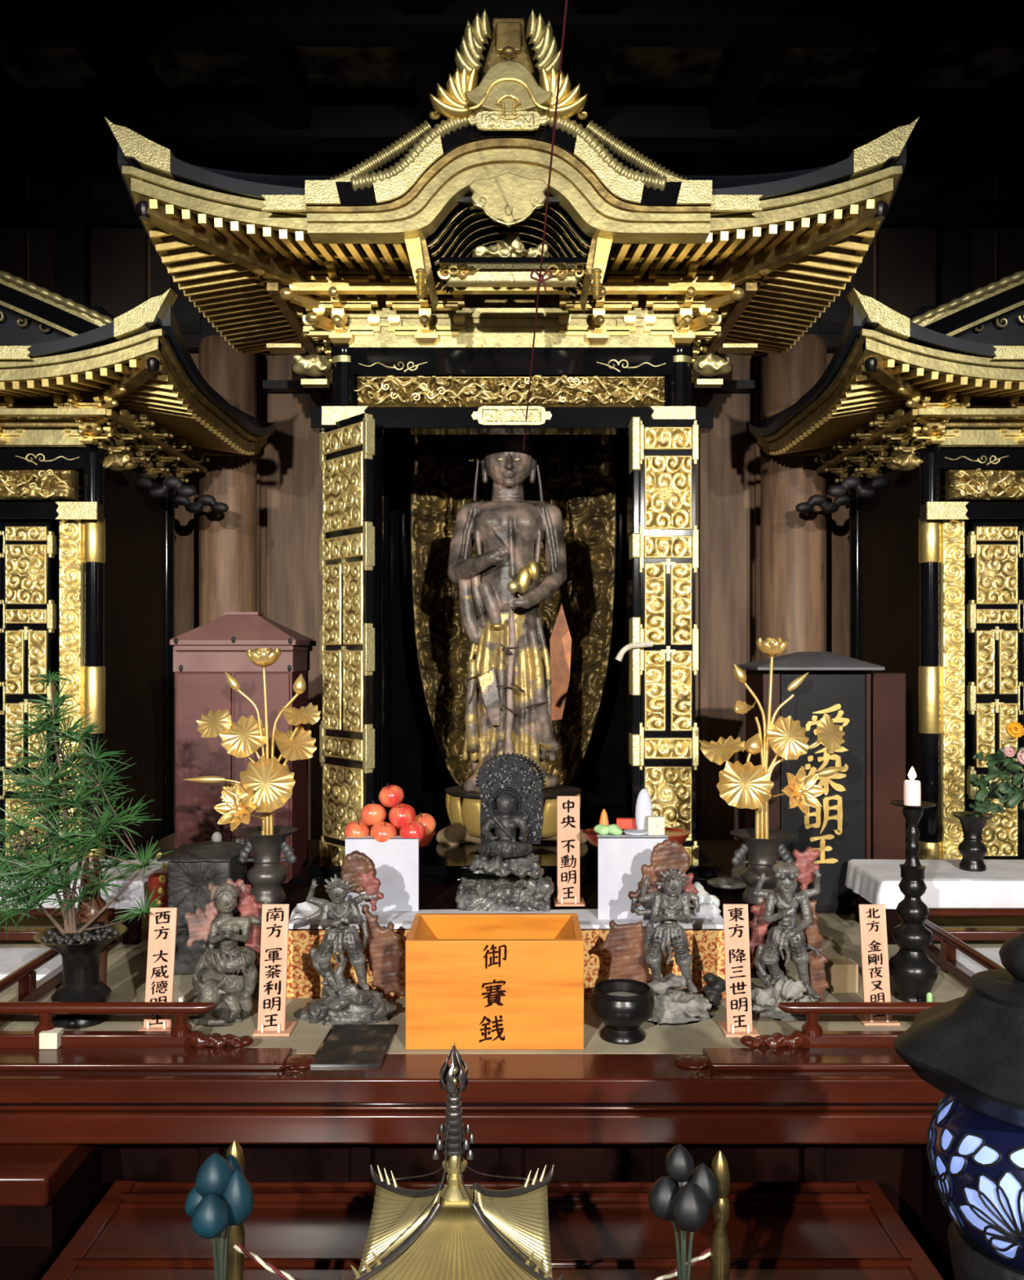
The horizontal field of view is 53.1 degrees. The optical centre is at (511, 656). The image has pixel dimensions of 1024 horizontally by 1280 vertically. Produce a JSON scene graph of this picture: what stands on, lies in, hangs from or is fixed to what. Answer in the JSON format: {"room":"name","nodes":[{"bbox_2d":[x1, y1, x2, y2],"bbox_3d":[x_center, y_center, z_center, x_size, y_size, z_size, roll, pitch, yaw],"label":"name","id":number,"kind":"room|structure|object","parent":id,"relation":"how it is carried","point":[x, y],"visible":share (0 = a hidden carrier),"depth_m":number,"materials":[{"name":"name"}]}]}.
{"room":"house of worship","nodes":[
{"label":"house of worship","id":0,"kind":"room"},
{"bbox_2d":[26,151,996,839],"bbox_3d":[0.000,-0.320,4.480,7.200,3.740,0.120,0,0,0],"label":"wall","id":1,"kind":"structure","parent":0,"point":[288,459],"depth_m":4.42,"materials":[{"name":"brown wood"}]},
{"bbox_2d":[0,63,71,182],"bbox_3d":[-1.948,-2.110,0.910,0.120,0.159,7.020,0,0,0],"label":"trim","id":2,"kind":"structure","parent":1,"relation":"attached to","point":[46,166],"depth_m":4.13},
{"bbox_2d":[55,175,90,306],"bbox_3d":[-1.865,-1.698,4.356,0.120,0.663,0.071,0,0,0],"label":"trim","id":3,"kind":"structure","parent":1,"relation":"attached to","point":[73,234],"depth_m":4.32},
{"bbox_2d":[42,0,200,166],"bbox_3d":[-1.393,-2.110,0.910,0.120,0.159,7.020,0,0,0],"label":"trim","id":4,"kind":"structure","parent":1,"relation":"attached to","point":[128,76],"depth_m":3.66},
{"bbox_2d":[171,276,204,333],"bbox_3d":[-1.375,-1.698,4.356,0.120,0.663,0.071,0,0,0],"label":"trim","id":5,"kind":"structure","parent":1,"relation":"attached to","point":[188,317],"depth_m":4.32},
{"bbox_2d":[199,334,257,626],"bbox_3d":[-1.170,0.129,4.220,0.231,2.841,0.231,0,0,0],"label":"column","id":6,"kind":"structure","parent":1,"relation":"attached to","point":[228,540],"depth_m":4.12,"materials":[{"name":"brown wood"}]},
{"bbox_2d":[257,356,261,612],"bbox_3d":[-1.099,0.106,4.405,0.032,2.888,0.031,0,0,0],"label":"trim","id":7,"kind":"structure","parent":1,"relation":"attached to","point":[259,358],"depth_m":4.39,"materials":[{"name":"brown wood"}]},
{"bbox_2d":[222,0,330,175],"bbox_3d":[-0.838,-2.110,0.910,0.120,0.159,7.020,0,0,0],"label":"trim","id":8,"kind":"structure","parent":1,"relation":"attached to","point":[279,73],"depth_m":3.69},
{"bbox_2d":[315,351,323,839],"bbox_3d":[-0.829,0.106,4.405,0.032,2.888,0.031,0,0,0],"label":"trim","id":9,"kind":"structure","parent":1,"relation":"attached to","point":[318,395],"depth_m":4.39,"materials":[{"name":"brown wood"}]},
{"bbox_2d":[400,0,453,128],"bbox_3d":[-0.283,-2.110,0.910,0.120,0.159,7.020,0,0,0],"label":"trim","id":10,"kind":"structure","parent":1,"relation":"attached to","point":[431,66],"depth_m":3.53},
{"bbox_2d":[257,380,759,391],"bbox_3d":[0.000,-1.151,4.361,7.200,0.035,0.061,0,0,0],"label":"trim","id":11,"kind":"structure","parent":1,"relation":"attached to","point":[262,385],"depth_m":4.33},
{"bbox_2d":[0,151,1023,319],"bbox_3d":[0.000,-1.785,4.405,7.256,0.808,0.031,0,0,0],"label":"trim","id":12,"kind":"structure","parent":1,"relation":"attached to","point":[905,258],"depth_m":4.39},
{"bbox_2d":[0,199,1023,228],"bbox_3d":[0.000,-1.885,4.361,7.200,0.100,0.061,0,0,0],"label":"trim","id":13,"kind":"structure","parent":1,"relation":"attached to","point":[14,213],"depth_m":4.33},
{"bbox_2d":[181,319,842,351],"bbox_3d":[0.000,-1.367,4.361,7.200,0.120,0.061,0,0,0],"label":"trim","id":14,"kind":"structure","parent":1,"relation":"attached to","point":[192,340],"depth_m":4.33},
{"bbox_2d":[568,0,618,128],"bbox_3d":[0.272,-2.110,0.910,0.120,0.159,7.020,0,0,0],"label":"trim","id":15,"kind":"structure","parent":1,"relation":"attached to","point":[588,66],"depth_m":3.54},
{"bbox_2d":[698,351,707,839],"bbox_3d":[0.823,0.106,4.405,0.032,2.888,0.031,0,0,0],"label":"trim","id":16,"kind":"structure","parent":1,"relation":"attached to","point":[703,396],"depth_m":4.39,"materials":[{"name":"brown wood"}]},
{"bbox_2d":[690,0,798,175],"bbox_3d":[0.827,-2.110,0.910,0.120,0.159,7.020,0,0,0],"label":"trim","id":17,"kind":"structure","parent":1,"relation":"attached to","point":[741,72],"depth_m":3.69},
{"bbox_2d":[754,355,759,661],"bbox_3d":[1.062,0.106,4.405,0.032,2.888,0.031,0,0,0],"label":"trim","id":18,"kind":"structure","parent":1,"relation":"attached to","point":[757,358],"depth_m":4.39,"materials":[{"name":"brown wood"}]},
{"bbox_2d":[760,333,826,660],"bbox_3d":[1.159,0.129,4.220,0.264,2.841,0.264,0,0,0],"label":"column","id":19,"kind":"structure","parent":1,"relation":"attached to","point":[793,543],"depth_m":4.11,"materials":[{"name":"brown wood"}]},
{"bbox_2d":[816,282,848,333],"bbox_3d":[1.358,-1.698,4.356,0.120,0.663,0.071,0,0,0],"label":"trim","id":20,"kind":"structure","parent":1,"relation":"attached to","point":[834,318],"depth_m":4.32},
{"bbox_2d":[820,0,977,166],"bbox_3d":[1.382,-2.110,0.910,0.120,0.159,7.020,0,0,0],"label":"trim","id":21,"kind":"structure","parent":1,"relation":"attached to","point":[892,75],"depth_m":3.66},
{"bbox_2d":[935,175,970,306],"bbox_3d":[1.876,-1.698,4.356,0.120,0.663,0.071,0,0,0],"label":"trim","id":22,"kind":"structure","parent":1,"relation":"attached to","point":[953,234],"depth_m":4.32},
{"bbox_2d":[949,59,1023,182],"bbox_3d":[1.937,-2.110,0.910,0.120,0.159,7.020,0,0,0],"label":"trim","id":23,"kind":"structure","parent":1,"relation":"attached to","point":[976,165],"depth_m":3.93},
{"bbox_2d":[0,47,1023,87],"bbox_3d":[0.000,-2.240,1.000,7.200,0.100,7.200,0,0,0],"label":"ceiling","id":24,"kind":"structure","parent":0,"point":[30,67],"depth_m":3.81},
{"bbox_2d":[0,87,1023,151],"bbox_3d":[0.000,-2.095,4.000,7.200,0.189,0.120,0,0,0],"label":"ceiling beam","id":25,"kind":"structure","parent":24,"relation":"attached to","point":[54,119],"depth_m":3.94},
{"bbox_2d":[0,0,1023,47],"bbox_3d":[0.000,-2.095,3.300,7.200,0.189,0.120,0,0,0],"label":"ceiling beam","id":26,"kind":"structure","parent":24,"relation":"attached to","point":[23,23],"depth_m":3.24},
{"bbox_2d":[522,0,567,450],"bbox_3d":[0.122,-1.307,1.448,0.054,1.390,3.211,0,0,-3],"label":"rope","id":27,"kind":"object","parent":24,"relation":"hanging from","point":[540,276],"visible":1,"depth_m":2.28,"materials":[{"name":"red"}]},
{"bbox_3d":[0.000,1.600,1.000,7.200,0.100,7.200,0,0,0],"label":"floor","id":28,"kind":"structure","parent":0,"visible":0},
{"bbox_2d":[0,1144,102,1279],"bbox_3d":[-1.600,1.222,1.770,1.640,0.655,0.500,0,0,0],"label":"table","id":29,"kind":"object","parent":28,"relation":"on","point":[47,1192],"visible":0.53,"depth_m":1.78,"materials":[{"name":"red paint"}]},
{"bbox_2d":[40,1181,943,1279],"bbox_3d":[-0.030,1.245,1.675,1.370,0.611,0.350,0,0,0],"label":"desk","id":30,"kind":"object","parent":28,"relation":"on","point":[137,1230],"visible":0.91,"depth_m":1.67,"materials":[{"name":"red paint"}]},
{"bbox_2d":[0,840,1023,1247],"bbox_3d":[0.000,1.111,3.072,6.000,0.879,2.455,0,0,0],"label":"platform","id":31,"kind":"object","parent":28,"relation":"on","point":[603,1111],"depth_m":1.90,"materials":[{"name":"red paint"}]},
{"bbox_2d":[0,947,62,980],"bbox_3d":[-1.700,0.760,2.532,1.200,0.016,0.216,0,0,0],"label":"cloth","id":32,"kind":"object","parent":31,"relation":"on","point":[11,959],"visible":0.48,"depth_m":2.53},
{"bbox_2d":[39,1027,63,1048],"bbox_3d":[-0.893,0.741,1.985,0.035,0.031,0.030,0,0,0],"label":"block","id":33,"kind":"object","parent":31,"relation":"on","point":[50,1039],"visible":1,"depth_m":1.97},
{"bbox_2d":[32,921,128,1029],"bbox_3d":[-0.913,0.675,2.170,0.186,0.190,0.186,0,0,0],"label":"vase","id":34,"kind":"object","parent":31,"relation":"on","point":[80,953],"visible":0.76,"depth_m":2.14,"materials":[{"name":"brown metal"}]},
{"bbox_2d":[0,670,172,937],"bbox_3d":[-0.937,0.310,2.170,0.447,0.561,0.284,0,0,-5],"label":"umbrella pine","id":35,"kind":"object","parent":34,"relation":"on","point":[40,870],"visible":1,"depth_m":2.16,"materials":[{"name":"green plant"}]},
{"bbox_2d":[75,855,108,983],"bbox_3d":[-0.968,0.615,2.360,0.071,0.311,0.071,0,0,0],"label":"candlestick","id":36,"kind":"object","parent":31,"relation":"on","point":[85,913],"visible":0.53,"depth_m":2.34,"materials":[{"name":"brown ceramic"}]},
{"bbox_2d":[0,907,253,1048],"bbox_3d":[-1.352,0.717,2.333,1.696,0.106,0.783,0,0,0],"label":"railing","id":37,"kind":"object","parent":31,"relation":"on","point":[180,1035],"visible":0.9,"depth_m":1.99,"materials":[{"name":"red paint"}]},
{"bbox_2d":[122,908,141,944],"bbox_3d":[-1.645,0.685,2.865,1.310,0.170,0.270,0,0,0],"label":"altar","id":38,"kind":"object","parent":31,"relation":"on","point":[133,935],"visible":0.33,"depth_m":2.73,"materials":[{"name":"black wood"}]},
{"bbox_2d":[0,859,168,919],"bbox_3d":[-1.645,0.647,2.856,1.348,0.106,0.288,0,0,0],"label":"altar cloth","id":39,"kind":"object","parent":38,"relation":"on","point":[137,887],"visible":0.17,"depth_m":2.72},
{"bbox_2d":[0,270,275,859],"bbox_3d":[-1.760,-0.240,3.524,1.616,2.019,1.352,0,0,0],"label":"shrine","id":40,"kind":"object","parent":31,"relation":"on","point":[87,574],"visible":0.77,"depth_m":3.23,"materials":[{"name":"gold paint"}]},
{"bbox_2d":[137,907,177,1031],"bbox_3d":[-0.727,0.648,2.128,0.075,0.243,0.074,0,0,0],"label":"tablet","id":41,"kind":"object","parent":31,"relation":"on","point":[159,986],"visible":0.83,"depth_m":2.12,"materials":[{"name":"brown wood"}]},
{"bbox_2d":[148,852,168,926],"bbox_3d":[-0.905,0.636,2.643,0.053,0.269,0.053,0,0,0],"label":"patterned box","id":42,"kind":"object","parent":31,"relation":"on","point":[158,881],"visible":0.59,"depth_m":2.62,"materials":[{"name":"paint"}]},
{"bbox_2d":[156,831,246,974],"bbox_3d":[-0.761,0.603,2.547,0.179,0.334,0.209,0,0,0],"label":"box","id":43,"kind":"object","parent":31,"relation":"on","point":[192,867],"visible":0.64,"depth_m":2.46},
{"bbox_2d":[184,878,267,1026],"bbox_3d":[-0.604,0.622,2.161,0.174,0.294,0.126,0,0,-13],"label":"statue","id":44,"kind":"object","parent":31,"relation":"on","point":[226,976],"visible":0.96,"depth_m":2.15,"materials":[{"name":"metal"}]},
{"bbox_2d":[169,612,315,888],"bbox_3d":[-0.815,0.318,3.140,0.368,0.904,0.319,0,0,0],"label":"base cabinet","id":45,"kind":"object","parent":31,"relation":"on","point":[202,655],"visible":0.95,"depth_m":3.01,"materials":[{"name":"brown wood"}]},
{"bbox_2d":[252,903,296,1036],"bbox_3d":[-0.488,0.642,2.108,0.075,0.255,0.074,0,0,0],"label":"tablet","id":46,"kind":"object","parent":31,"relation":"on","point":[272,1022],"visible":1,"depth_m":2.10,"materials":[{"name":"brown wood"}]},
{"bbox_2d":[294,850,404,1026],"bbox_3d":[-0.346,0.595,2.186,0.239,0.348,0.136,0,0,0],"label":"statue","id":47,"kind":"object","parent":31,"relation":"on","point":[342,1002],"visible":1,"depth_m":2.18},
{"bbox_2d":[309,1024,397,1067],"bbox_3d":[-0.308,0.766,2.020,0.141,0.006,0.210,0,0,0],"label":"tray","id":48,"kind":"object","parent":31,"relation":"on","point":[344,1046],"visible":1,"depth_m":2.00,"materials":[{"name":"black paint"}]},
{"bbox_2d":[404,913,583,1049],"bbox_3d":[-0.034,0.662,2.107,0.349,0.213,0.217,0,0,0],"label":"box","id":49,"kind":"object","parent":31,"relation":"on","point":[473,981],"visible":1,"depth_m":2.00,"materials":[{"name":"orange wood"}]},
{"bbox_2d":[104,8,919,883],"bbox_3d":[0.000,-0.380,3.244,1.956,2.299,1.753,0,0,0],"label":"shrine","id":50,"kind":"object","parent":31,"relation":"on","point":[411,274],"visible":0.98,"depth_m":2.87,"materials":[{"name":"gold paint"}]},
{"bbox_2d":[468,172,547,226],"bbox_3d":[-0.008,-1.077,2.415,0.187,0.123,0.020,0,0,0],"label":"pendant","id":51,"kind":"object","parent":50,"relation":"attached to","point":[508,198],"depth_m":2.41,"materials":[{"name":"metal"}]},
{"bbox_2d":[410,434,616,845],"bbox_3d":[0.005,-0.220,3.511,0.759,1.782,0.899,0,0,0],"label":"statue","id":52,"kind":"object","parent":50,"relation":"on","point":[513,550],"visible":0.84,"depth_m":3.60,"materials":[{"name":"brown wood"}]},
{"bbox_2d":[614,640,653,662],"bbox_3d":[0.337,-0.014,2.833,0.112,0.059,0.021,0,0,-17],"label":"handle","id":53,"kind":"object","parent":50,"relation":"hanging from","point":[620,654],"visible":1,"depth_m":2.83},
{"bbox_2d":[238,883,785,977],"bbox_3d":[0.000,0.690,2.530,1.310,0.160,0.440,0,0,0],"label":"step","id":54,"kind":"structure","parent":31,"relation":"on","point":[432,895],"depth_m":2.58,"materials":[{"name":"fabric"}]},
{"bbox_2d":[235,825,297,903],"bbox_3d":[-0.607,0.519,2.540,0.149,0.174,0.149,0,0,0],"label":"vase","id":55,"kind":"object","parent":54,"relation":"on","point":[267,876],"visible":0.99,"depth_m":2.51,"materials":[{"name":"grey metal"}]},
{"bbox_2d":[183,647,320,835],"bbox_3d":[-0.644,0.225,2.514,0.334,0.496,0.159,0,0,3],"label":"lotus","id":56,"kind":"object","parent":55,"relation":"on","point":[266,784],"visible":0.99,"depth_m":2.52,"materials":[{"name":"gold metal"}]},
{"bbox_2d":[345,827,435,911],"bbox_3d":[-0.297,0.518,2.509,0.220,0.173,0.162,0,0,0],"label":"stand","id":57,"kind":"object","parent":54,"relation":"on","point":[396,860],"visible":0.52,"depth_m":2.43,"materials":[{"name":"paper"}]},
{"bbox_2d":[344,819,369,837],"bbox_3d":[-0.375,0.423,2.470,0.061,0.060,0.061,0,0,22],"label":"apple","id":58,"kind":"object","parent":57,"relation":"on","point":[353,828],"visible":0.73,"depth_m":2.45,"materials":[{"name":"red food"}]},
{"bbox_2d":[369,821,396,842],"bbox_3d":[-0.309,0.425,2.454,0.064,0.061,0.064,0,0,24],"label":"apple","id":59,"kind":"object","parent":57,"relation":"on","point":[381,832],"visible":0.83,"depth_m":2.43,"materials":[{"name":"red food"}]},
{"bbox_2d":[360,800,386,826],"bbox_3d":[-0.336,0.381,2.480,0.063,0.062,0.062,0,0,24],"label":"apple","id":60,"kind":"object","parent":59,"relation":"on","point":[371,815],"visible":0.9,"depth_m":2.46,"materials":[{"name":"red food"}]},
{"bbox_2d":[399,820,426,843],"bbox_3d":[-0.239,0.421,2.460,0.064,0.063,0.064,0,0,21],"label":"apple","id":61,"kind":"object","parent":57,"relation":"on","point":[415,829],"visible":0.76,"depth_m":2.44,"materials":[{"name":"red food"}]},
{"bbox_2d":[388,802,415,828],"bbox_3d":[-0.266,0.384,2.475,0.066,0.064,0.066,0,0,11],"label":"apple","id":62,"kind":"object","parent":61,"relation":"on","point":[400,815],"visible":0.84,"depth_m":2.45,"materials":[{"name":"red food"}]},
{"bbox_2d":[378,783,404,807],"bbox_3d":[-0.295,0.340,2.506,0.062,0.060,0.062,0,0,23],"label":"apple","id":63,"kind":"object","parent":62,"relation":"on","point":[389,796],"visible":0.96,"depth_m":2.48,"materials":[{"name":"red food"}]},
{"bbox_2d":[395,827,435,848],"bbox_3d":[-0.297,0.450,2.520,0.220,0.032,0.141,0,0,0],"label":"tray","id":64,"kind":"object","parent":57,"relation":"on","point":[427,839],"depth_m":2.49,"materials":[{"name":"paint"}]},
{"bbox_2d":[414,812,435,835],"bbox_3d":[-0.218,0.412,2.520,0.062,0.060,0.062,0,0,20],"label":"apple","id":65,"kind":"object","parent":57,"relation":"on","point":[428,820],"visible":0.55,"depth_m":2.50,"materials":[{"name":"red food"}]},
{"bbox_2d":[286,929,725,998],"bbox_3d":[-0.013,0.693,2.306,0.999,0.152,0.010,0,0,0],"label":"cloth","id":66,"kind":"object","parent":54,"relation":"attached to","point":[706,947],"visible":0.22,"depth_m":2.30,"materials":[{"name":"fabric"}]},
{"bbox_2d":[288,909,723,928],"bbox_3d":[-0.013,0.609,2.378,0.999,0.010,0.141,0,0,0],"label":"altar cloth","id":67,"kind":"object","parent":54,"relation":"on","point":[588,918],"visible":0.38,"depth_m":2.35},
{"bbox_2d":[289,901,320,921],"bbox_3d":[-0.456,0.593,2.380,0.103,0.029,0.080,0,0,0],"label":"folded cloth","id":68,"kind":"object","parent":67,"relation":"on","point":[300,910],"visible":0.47,"depth_m":2.38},
{"bbox_2d":[454,752,554,911],"bbox_3d":[-0.018,0.421,2.478,0.240,0.369,0.178,0,0,0],"label":"seated statue","id":69,"kind":"object","parent":67,"relation":"on","point":[510,788],"visible":1,"depth_m":2.46,"materials":[{"name":"metal"}]},
{"bbox_2d":[582,826,690,919],"bbox_3d":[0.297,0.517,2.446,0.259,0.198,0.175,0,0,0],"label":"stand","id":70,"kind":"object","parent":67,"relation":"on","point":[620,859],"visible":0.63,"depth_m":2.36,"materials":[{"name":"paper"}]},
{"bbox_2d":[599,808,608,825],"bbox_3d":[0.217,0.389,2.420,0.025,0.057,0.025,0,0,0],"label":"carrot","id":71,"kind":"object","parent":70,"relation":"on","point":[603,820],"visible":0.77,"depth_m":2.41,"materials":[{"name":"orange"}]},
{"bbox_2d":[593,823,622,835],"bbox_3d":[0.225,0.406,2.400,0.066,0.027,0.044,0,0,0],"label":"vegetables","id":72,"kind":"object","parent":70,"relation":"on","point":[602,829],"visible":1,"depth_m":2.39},
{"bbox_2d":[616,817,636,829],"bbox_3d":[0.277,0.404,2.470,0.050,0.026,0.020,0,0,6],"label":"box","id":73,"kind":"object","parent":70,"relation":"on","point":[622,823],"visible":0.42,"depth_m":2.46,"materials":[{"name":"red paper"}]},
{"bbox_2d":[622,828,648,835],"bbox_3d":[0.292,0.413,2.400,0.064,0.007,0.064,0,0,0],"label":"dish","id":74,"kind":"object","parent":70,"relation":"on","point":[633,832],"visible":0.98,"depth_m":2.39,"materials":[{"name":"white ceramic"}]},
{"bbox_2d":[582,826,690,847],"bbox_3d":[0.297,0.436,2.450,0.259,0.032,0.166,0,0,0],"label":"tray","id":75,"kind":"object","parent":70,"relation":"on","point":[593,838],"depth_m":2.37,"materials":[{"name":"paint"}]},
{"bbox_2d":[635,788,652,829],"bbox_3d":[0.313,0.375,2.430,0.042,0.122,0.026,0,0,0],"label":"rice cake","id":76,"kind":"object","parent":70,"relation":"on","point":[643,807],"visible":0.62,"depth_m":2.42,"materials":[{"name":"white food"}]},
{"bbox_2d":[644,815,665,835],"bbox_3d":[0.336,0.396,2.400,0.042,0.042,0.028,0,0,-5],"label":"packet","id":77,"kind":"object","parent":70,"relation":"on","point":[655,824],"visible":0.93,"depth_m":2.39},
{"bbox_2d":[693,902,720,916],"bbox_3d":[0.456,0.593,2.389,0.065,0.033,0.045,0,0,0],"label":"stone","id":78,"kind":"object","parent":67,"relation":"on","point":[706,909],"visible":0.91,"depth_m":2.37,"materials":[{"name":"white stone"}]},
{"bbox_2d":[553,795,585,906],"bbox_3d":[0.141,0.474,2.513,0.074,0.264,0.074,0,0,0],"label":"tablet","id":79,"kind":"object","parent":54,"relation":"on","point":[567,806],"visible":1,"depth_m":2.50,"materials":[{"name":"brown wood"}]},
{"bbox_2d":[689,881,719,909],"bbox_3d":[0.458,0.577,2.456,0.081,0.072,0.051,0,0,21],"label":"cluster","id":80,"kind":"object","parent":54,"relation":"on","point":[704,896],"visible":0.41,"depth_m":2.44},
{"bbox_2d":[706,876,746,889],"bbox_3d":[0.568,0.594,2.680,0.120,0.026,0.100,0,0,0],"label":"dish","id":81,"kind":"object","parent":54,"relation":"on","point":[722,882],"visible":0.88,"depth_m":2.65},
{"bbox_2d":[729,828,794,904],"bbox_3d":[0.620,0.523,2.540,0.155,0.166,0.155,0,0,0],"label":"vase","id":82,"kind":"object","parent":54,"relation":"on","point":[762,853],"visible":0.84,"depth_m":2.51,"materials":[{"name":"grey metal"}]},
{"bbox_2d":[698,636,844,839],"bbox_3d":[0.646,0.216,2.515,0.365,0.530,0.153,0,0,5],"label":"lotus","id":83,"kind":"object","parent":82,"relation":"on","point":[748,785],"visible":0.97,"depth_m":2.52,"materials":[{"name":"gold metal"}]},
{"bbox_2d":[598,838,713,1025],"bbox_3d":[0.313,0.583,2.184,0.240,0.374,0.134,0,0,-5],"label":"statue","id":84,"kind":"object","parent":31,"relation":"on","point":[633,948],"visible":0.93,"depth_m":2.18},
{"bbox_2d":[700,972,724,1008],"bbox_3d":[0.448,0.736,2.268,0.061,0.077,0.064,0,0,0],"label":"stone","id":85,"kind":"object","parent":31,"relation":"on","point":[715,986],"visible":0.91,"depth_m":2.24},
{"bbox_2d":[718,903,759,1037],"bbox_3d":[0.466,0.641,2.103,0.069,0.256,0.074,0,0,0],"label":"tablet","id":86,"kind":"object","parent":31,"relation":"on","point":[739,1024],"visible":1,"depth_m":2.10,"materials":[{"name":"brown wood"}]},
{"bbox_2d":[748,846,828,1022],"bbox_3d":[0.598,0.594,2.208,0.202,0.351,0.141,0,0,0],"label":"statue","id":87,"kind":"object","parent":31,"relation":"on","point":[806,953],"visible":0.92,"depth_m":2.21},
{"bbox_2d":[733,651,905,913],"bbox_3d":[0.954,0.378,3.155,0.474,0.784,0.330,0,0,0],"label":"cabinet","id":88,"kind":"object","parent":31,"relation":"on","point":[855,819],"visible":0.75,"depth_m":3.05,"materials":[{"name":"black wood"}]},
{"bbox_2d":[824,958,857,993],"bbox_3d":[0.759,0.737,2.360,0.063,0.066,0.052,0,0,0],"label":"block","id":89,"kind":"object","parent":31,"relation":"on","point":[841,974],"visible":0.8,"depth_m":2.33,"materials":[{"name":"beige wood"}]},
{"bbox_2d":[853,904,899,1026],"bbox_3d":[0.771,0.649,2.168,0.075,0.240,0.074,0,0,0],"label":"tablet","id":90,"kind":"object","parent":31,"relation":"on","point":[872,917],"visible":0.94,"depth_m":2.16,"materials":[{"name":"brown wood"}]},
{"bbox_2d":[854,893,901,944],"bbox_3d":[1.645,0.685,2.865,1.310,0.170,0.270,0,0,0],"label":"altar","id":91,"kind":"object","parent":31,"relation":"on","point":[892,919],"visible":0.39,"depth_m":2.73,"materials":[{"name":"red wood"}]},
{"bbox_2d":[844,859,1023,909],"bbox_3d":[1.645,0.647,2.856,1.348,0.106,0.288,0,0,0],"label":"altar cloth","id":92,"kind":"object","parent":91,"relation":"on","point":[1001,885],"visible":0.75,"depth_m":2.73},
{"bbox_2d":[951,811,994,871],"bbox_3d":[1.287,0.518,2.860,0.112,0.153,0.112,0,0,0],"label":"vase","id":93,"kind":"object","parent":92,"relation":"on","point":[972,850],"visible":0.98,"depth_m":2.84,"materials":[{"name":"brown metal"}]},
{"bbox_2d":[968,720,1023,817],"bbox_3d":[1.376,0.319,2.831,0.244,0.287,0.146,0,0,0],"label":"flower bouquet","id":94,"kind":"object","parent":93,"relation":"on","point":[1006,765],"visible":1,"depth_m":2.81,"materials":[{"name":"green plant"}]},
{"bbox_2d":[739,907,1023,1048],"bbox_3d":[1.323,0.717,2.333,1.755,0.106,0.783,0,0,0],"label":"railing","id":95,"kind":"object","parent":31,"relation":"on","point":[811,1035],"visible":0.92,"depth_m":2.00,"materials":[{"name":"red paint"}]},
{"bbox_2d":[748,270,1023,859],"bbox_3d":[1.760,-0.240,3.524,1.616,2.019,1.352,0,0,0],"label":"shrine","id":96,"kind":"object","parent":31,"relation":"on","point":[936,574],"visible":0.91,"depth_m":3.23,"materials":[{"name":"gold paint"}]},
{"bbox_2d":[888,800,937,1002],"bbox_3d":[0.904,0.553,2.310,0.108,0.445,0.108,0,0,21],"label":"candlestick","id":97,"kind":"object","parent":31,"relation":"on","point":[913,974],"visible":0.98,"depth_m":2.29,"materials":[{"name":"brown metal"}]},
{"bbox_2d":[903,766,920,805],"bbox_3d":[0.903,0.292,2.310,0.037,0.089,0.037,0,0,0],"label":"candle","id":98,"kind":"object","parent":97,"relation":"on","point":[912,788],"visible":0.96,"depth_m":2.30,"materials":[{"name":"wax"}]},
{"bbox_2d":[938,947,1004,973],"bbox_3d":[1.700,0.760,2.532,1.200,0.016,0.216,0,0,0],"label":"cloth","id":99,"kind":"object","parent":31,"relation":"on","point":[992,953],"visible":0.4,"depth_m":2.55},
{"bbox_2d":[893,932,1023,1279],"bbox_3d":[0.541,0.915,1.050,0.284,1.269,0.269,0,0,0],"label":"lantern","id":100,"kind":"object","parent":28,"relation":"on","point":[969,1047],"visible":1,"depth_m":1.01,"materials":[{"name":"black metal"}]},
{"bbox_3d":[0.000,1.240,1.130,0.800,0.620,0.620,0,0,0],"label":"table","id":101,"kind":"object","parent":28,"relation":"on","visible":0},
{"bbox_2d":[184,1153,253,1279],"bbox_3d":[-0.353,0.766,1.237,0.077,0.328,0.088,0,0,-30],"label":"bunch","id":102,"kind":"object","parent":101,"relation":"on","point":[221,1197],"visible":1,"depth_m":1.23,"materials":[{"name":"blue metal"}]},
{"bbox_2d":[224,1139,244,1279],"bbox_3d":[-0.357,0.777,1.320,0.038,0.306,0.038,0,0,0],"label":"post","id":103,"kind":"object","parent":101,"relation":"on","point":[235,1264],"visible":0.48,"depth_m":1.31,"materials":[{"name":"brown metal"}]},
{"bbox_2d":[339,1043,563,1279],"bbox_3d":[-0.064,0.692,1.200,0.237,0.476,0.237,0,0,0],"label":"pagoda","id":104,"kind":"object","parent":101,"relation":"on","point":[454,1231],"visible":1,"depth_m":1.18,"materials":[{"name":"gold metal"}]},
{"bbox_2d":[648,1144,719,1279],"bbox_3d":[0.207,0.763,1.240,0.079,0.334,0.092,0,0,33],"label":"bunch","id":105,"kind":"object","parent":101,"relation":"on","point":[685,1197],"visible":1,"depth_m":1.24,"materials":[{"name":"black metal"}]},
{"bbox_2d":[710,1150,729,1279],"bbox_3d":[0.260,0.774,1.280,0.037,0.312,0.037,0,0,0],"label":"post","id":106,"kind":"object","parent":101,"relation":"on","point":[719,1212],"visible":0.89,"depth_m":1.27,"materials":[{"name":"gold metal"}]},
{"bbox_2d":[233,1244,710,1279],"bbox_3d":[-0.047,0.793,1.295,0.619,0.121,0.009,0,0,3],"label":"cord","id":107,"kind":"object","parent":106,"relation":"hanging from","point":[704,1255],"visible":0.91,"depth_m":1.30,"materials":[{"name":"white fabric"}]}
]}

